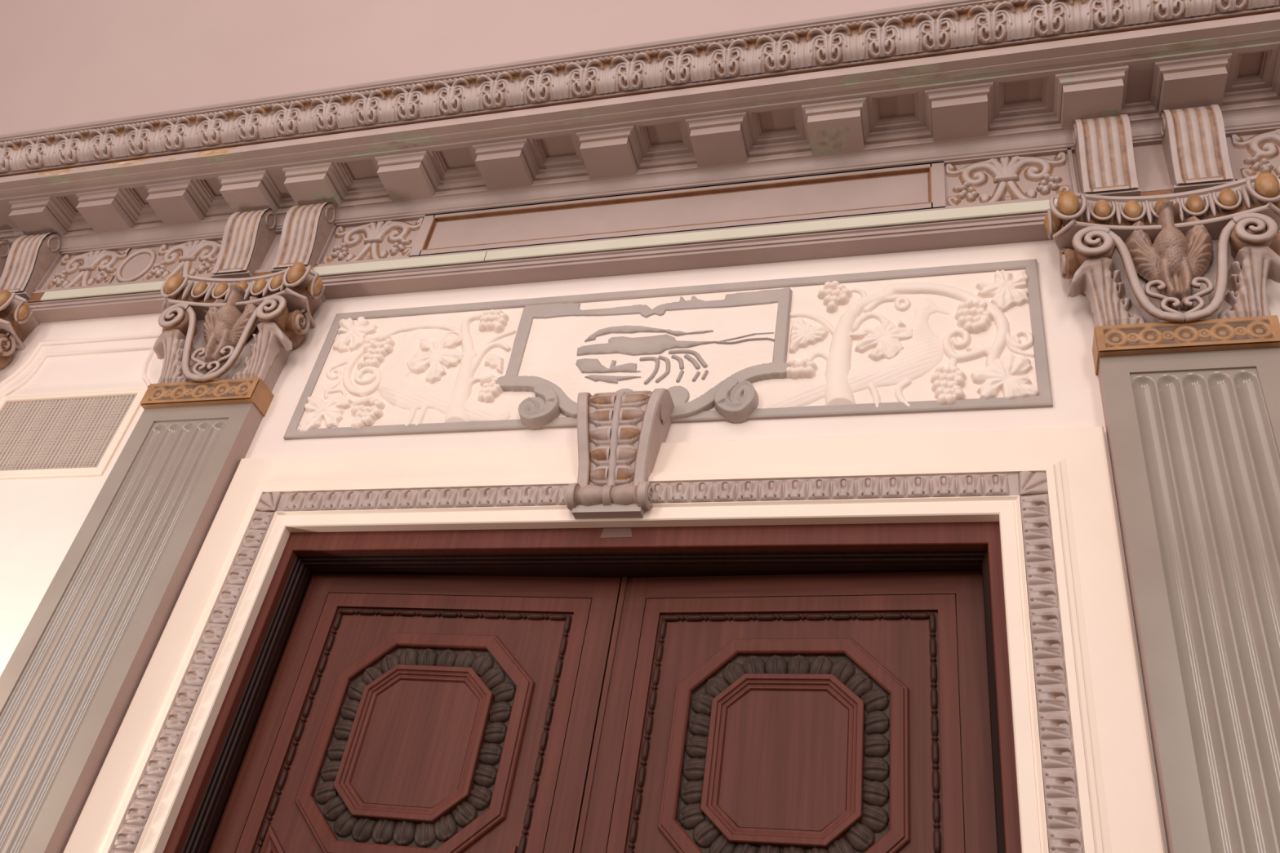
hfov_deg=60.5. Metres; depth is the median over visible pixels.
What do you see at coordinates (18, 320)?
pilaster
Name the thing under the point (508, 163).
modillion
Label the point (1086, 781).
door frame
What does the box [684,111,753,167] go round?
modillion
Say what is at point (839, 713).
door
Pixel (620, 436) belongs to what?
bracket
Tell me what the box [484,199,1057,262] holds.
strip
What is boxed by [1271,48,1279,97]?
modillion
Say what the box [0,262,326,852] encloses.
pilaster
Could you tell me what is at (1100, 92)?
modillion
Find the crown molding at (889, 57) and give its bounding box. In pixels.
[0,0,1279,230]
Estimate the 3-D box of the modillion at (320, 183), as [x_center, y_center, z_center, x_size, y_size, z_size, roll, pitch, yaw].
[-1.532,-1.127,5.155,0.258,0.096,0.194,-2,-39,16]
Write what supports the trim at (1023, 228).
attached to the wall
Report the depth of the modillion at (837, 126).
4.44 m
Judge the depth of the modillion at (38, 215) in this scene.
5.56 m
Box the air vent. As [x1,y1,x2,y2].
[0,386,148,479]
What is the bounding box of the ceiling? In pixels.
[0,0,939,134]
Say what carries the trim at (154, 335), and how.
attached to the wall
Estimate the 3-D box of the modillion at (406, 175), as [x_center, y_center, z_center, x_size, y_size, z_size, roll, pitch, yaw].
[-1.066,-1.146,5.021,0.258,0.096,0.194,-2,-39,16]
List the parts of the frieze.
frieze bracket, frieze bracket, frieze bracket, frieze bracket, frieze bracket, frieze bracket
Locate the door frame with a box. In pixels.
[62,426,1165,852]
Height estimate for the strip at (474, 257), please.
0.060 m
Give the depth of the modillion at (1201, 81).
4.07 m
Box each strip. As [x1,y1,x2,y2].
[40,280,164,301]
[312,251,487,276]
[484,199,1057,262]
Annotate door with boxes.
[208,573,622,852]
[573,570,997,852]
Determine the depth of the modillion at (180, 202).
5.33 m
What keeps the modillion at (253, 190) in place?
attached to the wall
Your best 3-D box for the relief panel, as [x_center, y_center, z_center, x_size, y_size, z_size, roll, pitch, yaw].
[0.005,-0.293,4.224,2.926,0.711,0.064,-2,-39,16]
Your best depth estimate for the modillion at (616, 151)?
4.71 m
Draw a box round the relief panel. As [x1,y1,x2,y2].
[283,258,1053,439]
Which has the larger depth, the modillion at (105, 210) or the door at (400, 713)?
the modillion at (105, 210)
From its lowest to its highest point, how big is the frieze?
0.492 m
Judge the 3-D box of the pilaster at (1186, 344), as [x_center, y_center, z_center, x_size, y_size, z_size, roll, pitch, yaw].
[1.507,1.104,2.441,0.787,4.860,0.262,-2,-39,16]
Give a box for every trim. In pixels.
[0,332,164,395]
[26,189,1279,323]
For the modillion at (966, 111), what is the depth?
4.31 m
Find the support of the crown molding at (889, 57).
attached to the wall
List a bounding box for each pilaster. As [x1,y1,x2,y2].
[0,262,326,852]
[0,289,39,369]
[1044,172,1279,852]
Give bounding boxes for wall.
[0,231,1279,852]
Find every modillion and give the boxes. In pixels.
[8,195,71,236]
[75,187,139,232]
[145,179,209,225]
[217,169,283,212]
[282,162,347,206]
[374,150,440,200]
[472,138,538,190]
[575,125,643,178]
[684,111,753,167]
[801,97,870,155]
[924,81,993,142]
[1053,65,1128,127]
[1150,53,1231,116]
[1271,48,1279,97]
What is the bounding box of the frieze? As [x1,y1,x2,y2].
[0,87,1279,298]
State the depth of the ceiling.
5.54 m
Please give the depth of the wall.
4.35 m
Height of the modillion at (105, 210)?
0.096 m
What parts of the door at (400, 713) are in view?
corner moulding, bead moulding, octagon moulding, octagon frame, panel, bead moulding, rail, corner moulding, bead moulding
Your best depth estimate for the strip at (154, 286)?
5.27 m
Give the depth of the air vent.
4.82 m
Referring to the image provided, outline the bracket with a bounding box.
[564,388,674,519]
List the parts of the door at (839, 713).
bead moulding, octagon moulding, panel, octagon frame, bead moulding, rail, bead moulding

